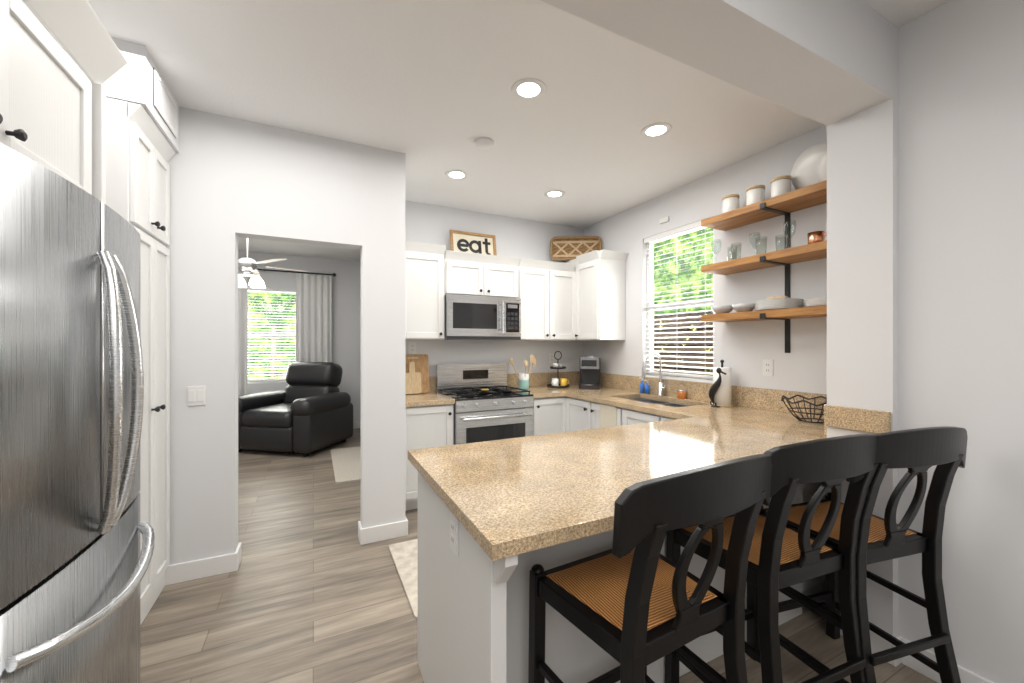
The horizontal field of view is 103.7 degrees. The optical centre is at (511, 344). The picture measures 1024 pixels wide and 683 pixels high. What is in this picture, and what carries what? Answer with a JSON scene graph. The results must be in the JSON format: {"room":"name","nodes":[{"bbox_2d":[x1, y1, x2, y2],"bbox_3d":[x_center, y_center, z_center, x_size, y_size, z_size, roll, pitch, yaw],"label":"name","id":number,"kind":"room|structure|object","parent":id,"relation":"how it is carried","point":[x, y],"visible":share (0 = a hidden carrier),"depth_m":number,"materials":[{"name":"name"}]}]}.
{"room":"kitchen","nodes":[
{"label":"kitchen","id":0,"kind":"room"},
{"bbox_2d":[38,19,178,152],"bbox_3d":[-2.158,-1.255,1.940,0.750,0.270,0.530,0,0,-26],"label":"soffit","id":1,"kind":"structure","parent":0,"point":[131,81],"depth_m":1.86,"materials":[{"name":"white paint"}]},
{"bbox_2d":[153,68,176,137],"bbox_3d":[-1.821,-1.260,2.117,0.010,0.180,0.350,0,0,-26],"label":"air vent grille","id":2,"kind":"object","parent":1,"relation":"attached to","point":[164,104],"visible":1,"depth_m":2.09,"materials":[{"name":"grey plastic"}]},
{"bbox_2d":[166,107,404,564],"bbox_3d":[-2.288,-0.005,2.238,3.320,2.770,0.120,0,0,-26],"label":"wall","id":3,"kind":"structure","parent":0,"point":[232,180],"depth_m":2.49,"materials":[{"name":"white paint"}]},
{"bbox_2d":[187,386,204,405],"bbox_3d":[-1.865,0.300,2.374,0.085,0.115,0.010,0,0,-26],"label":"switch plate","id":4,"kind":"object","parent":3,"relation":"attached to","point":[195,395],"visible":1,"depth_m":2.37,"materials":[{"name":"white plastic"}]},
{"bbox_2d":[238,251,360,421],"bbox_3d":[-3.042,-0.005,6.483,5.730,2.770,0.120,0,0,-26],"label":"wall","id":5,"kind":"structure","parent":0,"point":[346,318],"depth_m":6.54,"materials":[{"name":"white paint"}]},
{"bbox_2d":[248,291,295,383],"bbox_3d":[-3.738,-0.140,6.129,1.028,1.438,0.098,0,0,-26],"label":"window","id":6,"kind":"structure","parent":5,"relation":"in","point":[268,381],"depth_m":6.16,"materials":[{"name":"white"}]},
{"bbox_2d":[248,287,295,380],"bbox_3d":[-3.726,-0.160,6.107,1.010,1.396,0.043,0,0,-26],"label":"window blinds","id":7,"kind":"object","parent":6,"relation":"attached to","point":[273,290],"visible":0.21,"depth_m":6.12,"materials":[{"name":"white plastic"}]},
{"bbox_2d":[238,268,335,276],"bbox_3d":[-3.711,-1.120,6.020,1.976,0.056,0.116,0,0,-26],"label":"curtain rod","id":8,"kind":"object","parent":5,"relation":"attached to","point":[334,274],"visible":0.62,"depth_m":6.17,"materials":[{"name":"black metal"}]},
{"bbox_2d":[238,269,247,395],"bbox_3d":[-4.185,0.125,5.715,0.720,2.450,0.106,0,0,-26],"label":"curtain","id":9,"kind":"object","parent":8,"relation":"hanging from","point":[242,341],"visible":0.04,"depth_m":5.86,"materials":[{"name":"white fabric"}]},
{"bbox_2d":[296,273,331,361],"bbox_3d":[-3.083,0.125,6.260,0.500,2.450,0.106,0,0,-26],"label":"curtain","id":10,"kind":"object","parent":8,"relation":"hanging from","point":[313,317],"visible":0.6,"depth_m":6.26,"materials":[{"name":"white fabric"}]},
{"bbox_2d":[22,0,948,260],"bbox_3d":[-0.844,-1.420,2.148,6.190,0.060,10.200,0,0,-26],"label":"ceiling","id":11,"kind":"structure","parent":0,"point":[425,86],"depth_m":2.22,"materials":[{"name":"white paint"}]},
{"bbox_2d":[238,238,307,288],"bbox_3d":[-2.985,-1.024,4.550,1.229,0.732,1.176,0,0,-26],"label":"ceiling fan","id":12,"kind":"object","parent":11,"relation":"hanging from","point":[247,266],"visible":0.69,"depth_m":4.45,"materials":[{"name":"white metal"}]},
{"bbox_2d":[445,170,468,179],"bbox_3d":[-0.450,-1.388,3.280,0.190,0.004,0.190,0,0,-26],"label":"recessed light","id":13,"kind":"object","parent":11,"relation":"in","point":[456,174],"visible":1,"depth_m":3.27,"materials":[{"name":"white"}]},
{"bbox_2d":[475,137,493,149],"bbox_3d":[-0.189,-1.374,2.751,0.130,0.032,0.130,0,0,-26],"label":"smoke detector","id":14,"kind":"object","parent":11,"relation":"attached to","point":[484,143],"visible":1,"depth_m":2.72,"materials":[{"name":"white plastic"}]},
{"bbox_2d":[511,78,545,99],"bbox_3d":[0.091,-1.388,2.187,0.190,0.004,0.190,0,0,-26],"label":"recessed light","id":15,"kind":"object","parent":11,"relation":"in","point":[528,89],"visible":1,"depth_m":2.18,"materials":[{"name":"white glass"}]},
{"bbox_2d":[544,190,564,197],"bbox_3d":[0.393,-1.388,3.697,0.190,0.004,0.190,0,0,-26],"label":"recessed light","id":16,"kind":"object","parent":11,"relation":"in","point":[554,193],"visible":1,"depth_m":3.68,"materials":[{"name":"white"}]},
{"bbox_2d":[641,122,671,137],"bbox_3d":[0.933,-1.388,2.603,0.190,0.004,0.190,0,0,-26],"label":"recessed light","id":17,"kind":"object","parent":11,"relation":"in","point":[656,130],"visible":1,"depth_m":2.60,"materials":[{"name":"white"}]},
{"bbox_2d":[405,200,583,391],"bbox_3d":[-0.145,-0.005,4.368,2.410,2.770,0.120,0,0,-26],"label":"wall","id":18,"kind":"structure","parent":0,"point":[515,237],"depth_m":4.29,"materials":[{"name":"white paint"}]},
{"bbox_2d":[409,342,415,353],"bbox_3d":[-0.964,0.030,3.891,0.072,0.115,0.008,0,0,-26],"label":"outlet","id":19,"kind":"object","parent":18,"relation":"attached to","point":[412,347],"visible":1,"depth_m":3.89,"materials":[{"name":"white plastic"}]},
{"bbox_2d":[405,241,445,339],"bbox_3d":[-0.868,-0.477,3.729,0.418,0.855,0.381,0,0,-26],"label":"upper cabinet","id":20,"kind":"object","parent":18,"relation":"attached to","point":[424,291],"visible":0.79,"depth_m":3.61,"materials":[{"name":"white wood"}]},
{"bbox_2d":[445,250,519,297],"bbox_3d":[-0.338,-0.664,3.991,0.760,0.398,0.381,0,0,-26],"label":"upper cabinet","id":21,"kind":"object","parent":18,"relation":"attached to","point":[472,274],"visible":0.96,"depth_m":3.83,"materials":[{"name":"white wood"}]},
{"bbox_2d":[449,230,496,255],"bbox_3d":[-0.390,-1.005,4.073,0.490,0.271,0.072,0,0,-26],"label":"eat sign","id":22,"kind":"object","parent":21,"relation":"on","point":[469,242],"visible":0.9,"depth_m":4.07,"materials":[{"name":"beige wood"}]},
{"bbox_2d":[444,294,520,339],"bbox_3d":[-0.325,-0.257,3.965,0.756,0.407,0.439,0,0,-26],"label":"microwave","id":23,"kind":"object","parent":21,"relation":"attached to","point":[467,317],"visible":1,"depth_m":3.80,"materials":[{"name":"silver metal"}]},
{"bbox_2d":[518,258,575,340],"bbox_3d":[0.321,-0.457,4.316,0.706,0.813,0.381,0,0,-26],"label":"upper cabinet","id":24,"kind":"object","parent":18,"relation":"attached to","point":[547,293],"visible":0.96,"depth_m":4.16,"materials":[{"name":"white wood"}]},
{"bbox_2d":[140,428,936,682],"bbox_3d":[-0.844,1.410,2.148,6.190,0.060,10.200,0,0,-26],"label":"floor","id":25,"kind":"structure","parent":0,"point":[311,590],"depth_m":2.09,"materials":[{"name":"brown wood"}]},
{"bbox_2d":[0,0,126,203],"bbox_3d":[-1.584,0.179,0.893,0.847,2.399,0.835,0,0,-26],"label":"upper cabinet","id":26,"kind":"object","parent":25,"relation":"on","point":[52,107],"visible":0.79,"depth_m":1.19,"materials":[{"name":"white wood"}]},
{"bbox_2d":[0,143,154,682],"bbox_3d":[-1.434,0.492,0.953,0.834,1.774,0.780,0,0,-26],"label":"refrigerator","id":27,"kind":"object","parent":25,"relation":"on","point":[74,563],"visible":1,"depth_m":0.96,"materials":[{"name":"silver metal"}]},
{"bbox_2d":[106,97,175,625],"bbox_3d":[-2.160,0.131,1.939,0.741,2.496,0.526,0,0,-26],"label":"pantry cabinet","id":28,"kind":"object","parent":25,"relation":"on","point":[140,152],"visible":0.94,"depth_m":2.04,"materials":[{"name":"white wood"}]},
{"bbox_2d":[238,362,352,456],"bbox_3d":[-2.964,0.812,5.501,1.299,1.133,1.123,0,0,12],"label":"recliner","id":29,"kind":"object","parent":25,"relation":"on","point":[308,410],"visible":0.96,"depth_m":5.12,"materials":[{"name":"black leather"}]},
{"bbox_2d":[331,446,360,483],"bbox_3d":[-1.251,1.371,5.015,1.800,0.015,1.400,0,0,-26],"label":"living room rug","id":30,"kind":"object","parent":25,"relation":"on","point":[346,462],"visible":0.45,"depth_m":4.59,"materials":[{"name":"beige carpet"}]},
{"bbox_2d":[389,539,417,618],"bbox_3d":[0.048,1.374,2.735,1.590,0.010,0.820,0,0,-26],"label":"kitchen rug","id":31,"kind":"object","parent":25,"relation":"on","point":[404,556],"visible":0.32,"depth_m":2.48,"materials":[{"name":"beige carpet"}]},
{"bbox_2d":[405,404,453,510],"bbox_3d":[-0.844,0.940,3.608,0.481,0.880,0.618,0,0,-26],"label":"base cabinet","id":32,"kind":"object","parent":25,"relation":"on","point":[428,426],"depth_m":3.33,"materials":[{"name":"white wood"}]},
{"bbox_2d":[405,376,454,406],"bbox_3d":[-0.840,0.405,3.600,0.479,0.187,0.637,0,0,-26],"label":"countertop","id":33,"kind":"structure","parent":32,"relation":"on","point":[432,397],"depth_m":3.46,"materials":[{"name":"stone"}]},
{"bbox_2d":[405,354,429,393],"bbox_3d":[-0.930,0.274,3.801,0.300,0.367,0.128,0,0,-26],"label":"cutting boards","id":34,"kind":"object","parent":33,"relation":"on","point":[416,373],"visible":0.79,"depth_m":3.81,"materials":[{"name":"brown wood"}]},
{"bbox_2d":[436,363,533,444],"bbox_3d":[-0.261,0.787,3.835,0.756,1.184,0.682,0,0,-26],"label":"range","id":35,"kind":"object","parent":25,"relation":"on","point":[489,405],"visible":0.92,"depth_m":3.67,"materials":[{"name":"silver metal"}]},
{"bbox_2d":[533,396,564,435],"bbox_3d":[0.247,0.940,4.117,0.398,0.880,0.673,0,0,-26],"label":"base cabinet","id":36,"kind":"object","parent":25,"relation":"on","point":[549,412],"depth_m":3.87,"materials":[{"name":"white wood"}]},
{"bbox_2d":[507,374,536,397],"bbox_3d":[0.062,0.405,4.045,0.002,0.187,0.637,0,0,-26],"label":"countertop","id":37,"kind":"structure","parent":36,"relation":"on","point":[512,380],"depth_m":4.35,"materials":[{"name":"stone"}]},
{"bbox_2d":[510,355,535,388],"bbox_3d":[0.142,0.282,4.197,0.332,0.354,0.151,0,0,-26],"label":"utensil crock","id":38,"kind":"object","parent":37,"relation":"on","point":[523,380],"visible":0.98,"depth_m":4.17,"materials":[{"name":"teal ceramic"}]},
{"bbox_2d":[417,471,684,682],"bbox_3d":[0.153,0.940,1.726,0.965,0.880,0.560,0,0,-26],"label":"base cabinet","id":39,"kind":"object","parent":25,"relation":"on","point":[473,612],"depth_m":1.35,"materials":[{"name":"white wood"}]},
{"bbox_2d":[450,511,457,556],"bbox_3d":[-0.186,0.600,1.280,0.008,0.115,0.072,0,0,-26],"label":"outlet","id":40,"kind":"object","parent":39,"relation":"attached to","point":[453,533],"visible":0.98,"depth_m":1.27,"materials":[{"name":"white plastic"}]},
{"bbox_2d":[408,415,816,560],"bbox_3d":[0.557,0.479,1.742,1.800,0.037,0.928,0,0,-26],"label":"countertop","id":41,"kind":"structure","parent":39,"relation":"on","point":[503,498],"depth_m":1.49,"materials":[{"name":"stone"}]},
{"bbox_2d":[565,396,652,431],"bbox_3d":[0.910,0.940,3.888,0.698,0.880,0.474,0,0,-26],"label":"base cabinet","id":42,"kind":"object","parent":25,"relation":"on","point":[580,414],"depth_m":3.63,"materials":[{"name":"white wood"}]},
{"bbox_2d":[599,404,616,427],"bbox_3d":[0.803,0.675,3.370,0.014,0.340,0.210,0,0,-26],"label":"hanging towel","id":43,"kind":"object","parent":42,"relation":"hanging from","point":[608,415],"visible":0.42,"depth_m":3.37,"materials":[{"name":"beige fabric"}]},
{"bbox_2d":[529,371,890,438],"bbox_3d":[1.214,0.485,3.251,0.717,0.388,3.082,0,0,-26],"label":"countertop","id":44,"kind":"structure","parent":42,"relation":"on","point":[758,407],"depth_m":2.90,"materials":[{"name":"stone"}]},
{"bbox_2d":[547,351,568,387],"bbox_3d":[0.503,0.262,4.398,0.250,0.394,0.250,0,0,-26],"label":"tiered tray","id":45,"kind":"object","parent":44,"relation":"on","point":[563,381],"visible":1,"depth_m":4.36,"materials":[{"name":"grey metal"}]},
{"bbox_2d":[579,356,599,388],"bbox_3d":[0.836,0.286,4.326,0.220,0.346,0.310,0,0,14],"label":"coffee maker","id":46,"kind":"object","parent":44,"relation":"on","point":[589,367],"visible":1,"depth_m":4.22,"materials":[{"name":"grey plastic"}]},
{"bbox_2d":[642,379,648,393],"bbox_3d":[1.274,0.395,3.795,0.052,0.128,0.039,0,0,-41],"label":"soap bottle","id":47,"kind":"object","parent":44,"relation":"on","point":[644,389],"depth_m":3.79,"materials":[{"name":"blue plastic"}]},
{"bbox_2d":[642,351,665,395],"bbox_3d":[1.272,0.258,3.584,0.254,0.402,0.101,0,0,-26],"label":"faucet","id":48,"kind":"object","parent":44,"relation":"on","point":[661,388],"visible":1,"depth_m":3.62,"materials":[{"name":"silver metal"}]},
{"bbox_2d":[677,390,685,398],"bbox_3d":[1.452,0.422,3.439,0.074,0.074,0.072,0,0,-26],"label":"candle jar","id":49,"kind":"object","parent":44,"relation":"on","point":[681,394],"visible":0.98,"depth_m":3.41,"materials":[{"name":"orange glass"}]},
{"bbox_2d":[709,360,732,406],"bbox_3d":[1.572,0.284,3.020,0.195,0.349,0.168,0,0,-26],"label":"paper towel holder","id":50,"kind":"object","parent":44,"relation":"on","point":[720,392],"visible":1,"depth_m":2.98,"materials":[{"name":"black metal"}]},
{"bbox_2d":[781,395,826,422],"bbox_3d":[1.813,0.388,2.425,0.320,0.142,0.320,0,0,-26],"label":"wire basket","id":51,"kind":"object","parent":44,"relation":"on","point":[805,408],"visible":0.65,"depth_m":2.45,"materials":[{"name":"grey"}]},
{"bbox_2d":[616,420,656,425],"bbox_3d":[1.214,1.050,3.388,0.410,0.660,0.800,0,0,-26],"label":"base cabinet","id":52,"kind":"object","parent":25,"relation":"on","point":[631,422],"depth_m":3.08,"materials":[{"name":"white wood"}]},
{"bbox_2d":[528,454,771,682],"bbox_3d":[0.397,0.832,1.187,0.581,1.095,0.529,0,0,-26],"label":"bar stool","id":53,"kind":"object","parent":25,"relation":"on","point":[633,602],"visible":1,"depth_m":1.05,"materials":[{"name":"black wood"}]},
{"bbox_2d":[657,415,674,421],"bbox_3d":[1.439,0.940,2.852,0.667,0.880,0.360,0,0,-26],"label":"base cabinet","id":54,"kind":"object","parent":25,"relation":"on","point":[659,418],"depth_m":2.85,"materials":[{"name":"white wood"}]},
{"bbox_2d":[685,491,796,673],"bbox_3d":[0.888,0.940,2.089,0.935,0.880,0.560,0,0,-26],"label":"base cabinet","id":55,"kind":"object","parent":25,"relation":"on","point":[708,647],"depth_m":1.76,"materials":[{"name":"white wood"}]},
{"bbox_2d":[665,434,878,682],"bbox_3d":[0.924,0.832,1.470,0.580,1.095,0.544,0,0,-26],"label":"bar stool","id":56,"kind":"object","parent":25,"relation":"on","point":[783,556],"visible":0.69,"depth_m":1.32,"materials":[{"name":"black wood"}]},
{"bbox_2d":[756,426,967,682],"bbox_3d":[1.365,0.832,1.610,0.580,1.095,0.511,0,0,-16],"label":"bar stool","id":57,"kind":"object","parent":25,"relation":"on","point":[919,452],"visible":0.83,"depth_m":1.47,"materials":[{"name":"black wood"}]},
{"bbox_2d":[584,125,826,393],"bbox_3d":[1.537,-0.005,3.548,0.120,2.770,2.840,0,0,-26],"label":"wall","id":58,"kind":"structure","parent":0,"point":[743,349],"depth_m":3.01,"materials":[{"name":"white paint"}]},
{"bbox_2d":[564,250,628,340],"bbox_3d":[0.850,-0.495,4.362,0.386,0.890,0.768,0,0,-26],"label":"upper cabinet","id":59,"kind":"object","parent":58,"relation":"attached to","point":[600,295],"visible":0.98,"depth_m":4.09,"materials":[{"name":"white wood"}]},
{"bbox_2d":[550,236,601,260],"bbox_3d":[0.711,-1.077,4.483,0.564,0.274,0.080,0,0,5],"label":"basket tray","id":60,"kind":"object","parent":59,"relation":"on","point":[567,248],"visible":0.79,"depth_m":4.49,"materials":[{"name":"brown wood"}]},
{"bbox_2d":[659,216,668,223],"bbox_3d":[1.393,-1.143,3.678,0.022,0.045,0.100,0,0,-26],"label":"sensor","id":61,"kind":"object","parent":58,"relation":"attached to","point":[663,220],"visible":0.98,"depth_m":3.67,"materials":[{"name":"white plastic"}]},
{"bbox_2d":[646,227,713,382],"bbox_3d":[1.498,-0.365,3.607,0.098,1.348,0.778,0,0,-26],"label":"kitchen window","id":62,"kind":"structure","parent":58,"relation":"in","point":[675,305],"depth_m":3.69,"materials":[{"name":"white"}]},
{"bbox_2d":[644,221,713,377],"bbox_3d":[1.475,-0.385,3.596,0.043,1.306,0.760,0,0,-26],"label":"window blinds","id":63,"kind":"object","parent":62,"relation":"attached to","point":[682,229],"visible":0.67,"depth_m":3.58,"materials":[{"name":"white plastic"}]},
{"bbox_2d":[701,180,826,352],"bbox_3d":[1.762,-0.443,2.638,0.280,0.994,1.001,0,0,-26],"label":"shelf unit","id":64,"kind":"object","parent":58,"relation":"attached to","point":[786,204],"visible":0.58,"depth_m":2.66,"materials":[{"name":"brown wood"}]},
{"bbox_2d":[711,306,724,313],"bbox_3d":[1.575,-0.257,3.009,0.156,0.062,0.154,0,0,-26],"label":"bowl","id":65,"kind":"object","parent":64,"relation":"on","point":[716,309],"depth_m":2.97,"materials":[{"name":"grey ceramic"}]},
{"bbox_2d":[722,194,739,212],"bbox_3d":[1.610,-1.018,2.959,0.116,0.153,0.114,0,0,-26],"label":"canister","id":66,"kind":"object","parent":64,"relation":"on","point":[730,202],"depth_m":2.91,"materials":[{"name":"white ceramic"}]},
{"bbox_2d":[725,303,755,312],"bbox_3d":[1.650,-0.257,2.857,0.156,0.062,0.154,0,0,-26],"label":"bowl","id":67,"kind":"object","parent":64,"relation":"on","point":[746,307],"depth_m":2.82,"materials":[{"name":"grey ceramic"}]},
{"bbox_2d":[711,220,795,262],"bbox_3d":[1.681,-0.691,2.805,0.142,0.190,0.592,0,0,-26],"label":"glassware","id":68,"kind":"object","parent":64,"relation":"on","point":[736,248],"visible":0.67,"depth_m":2.80,"materials":[{"name":"clear glass"}]},
{"bbox_2d":[746,185,763,205],"bbox_3d":[1.692,-1.018,2.794,0.116,0.153,0.114,0,0,-26],"label":"canister","id":69,"kind":"object","parent":64,"relation":"on","point":[754,194],"depth_m":2.75,"materials":[{"name":"white ceramic"}]},
{"bbox_2d":[764,175,791,199],"bbox_3d":[1.767,-1.018,2.642,0.116,0.153,0.114,0,0,-26],"label":"canister","id":70,"kind":"object","parent":64,"relation":"on","point":[780,185],"depth_m":2.60,"materials":[{"name":"white ceramic"}]},
{"bbox_2d":[755,296,826,310],"bbox_3d":[1.814,-0.270,2.547,0.270,0.088,0.510,0,0,-26],"label":"plate stack","id":71,"kind":"object","parent":64,"relation":"on","point":[777,302],"visible":0.56,"depth_m":2.55,"materials":[{"name":"white ceramic"}]},
{"bbox_2d":[791,143,826,189],"bbox_3d":[1.903,-1.087,2.446,0.114,0.292,0.400,0,0,-26],"label":"plates","id":72,"kind":"object","parent":64,"relation":"on","point":[809,168],"visible":0.4,"depth_m":2.51,"materials":[{"name":"white ceramic"}]},
{"bbox_2d":[807,231,826,243],"bbox_3d":[1.865,-0.641,2.445,0.086,0.090,0.114,0,0,-26],"label":"copper mug","id":73,"kind":"object","parent":64,"relation":"on","point":[815,236],"visible":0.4,"depth_m":2.43,"materials":[{"name":"brown metal"}]},
{"bbox_2d":[763,359,772,375],"bbox_3d":[1.811,0.160,2.847,0.008,0.115,0.072,0,0,-26],"label":"outlet","id":74,"kind":"object","parent":58,"relation":"attached to","point":[767,367],"visible":1,"depth_m":2.85,"materials":[{"name":"white plastic"}]},
{"bbox_2d":[827,25,897,636],"bbox_3d":[1.935,-0.005,2.021,0.760,2.770,0.250,0,0,-26],"label":"wall","id":75,"kind":"structure","parent":0,"point":[862,259],"depth_m":1.82,"materials":[{"name":"white paint"}]},
{"bbox_2d":[541,0,892,125],"bbox_3d":[-0.065,-1.230,1.033,3.700,0.320,0.250,0,0,-26],"label":"header","id":76,"kind":"object","parent":75,"relation":"attached to","point":[826,62],"visible":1,"depth_m":1.50,"materials":[{"name":"white paint"}]},
{"bbox_2d":[898,0,1023,682],"bbox_3d":[2.508,-0.005,0.252,0.120,2.770,3.430,0,0,-26],"label":"wall","id":77,"kind":"structure","parent":0,"point":[960,213],"depth_m":1.57,"materials":[{"name":"white paint"}]},
{"bbox_2d":[165,422,993,682],"bbox_3d":[-0.867,1.325,2.081,5.490,0.110,9.700,0,0,-26],"label":"baseboard","id":78,"kind":"structure","parent":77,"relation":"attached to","point":[198,569],"depth_m":2.36,"materials":[{"name":"white wood"}]},
{"label":"outside","id":79,"kind":"structure","parent":0,"visible":0},
{"bbox_2d":[248,291,295,379],"bbox_3d":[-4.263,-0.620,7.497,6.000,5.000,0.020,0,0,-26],"label":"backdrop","id":80,"kind":"structure","parent":79,"point":[260,322],"depth_m":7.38,"materials":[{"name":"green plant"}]},
{"bbox_2d":[654,228,712,375],"bbox_3d":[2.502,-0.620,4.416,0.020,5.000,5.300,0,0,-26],"label":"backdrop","id":81,"kind":"structure","parent":79,"point":[679,282],"depth_m":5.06,"materials":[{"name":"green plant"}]},
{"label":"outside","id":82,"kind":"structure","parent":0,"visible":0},
{"bbox_2d":[248,296,295,378],"bbox_3d":[-3.965,0.289,6.741,1.466,2.183,0.454,0,0,-26],"label":"palm","id":83,"kind":"object","parent":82,"point":[279,315],"depth_m":6.70,"materials":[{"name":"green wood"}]}
]}

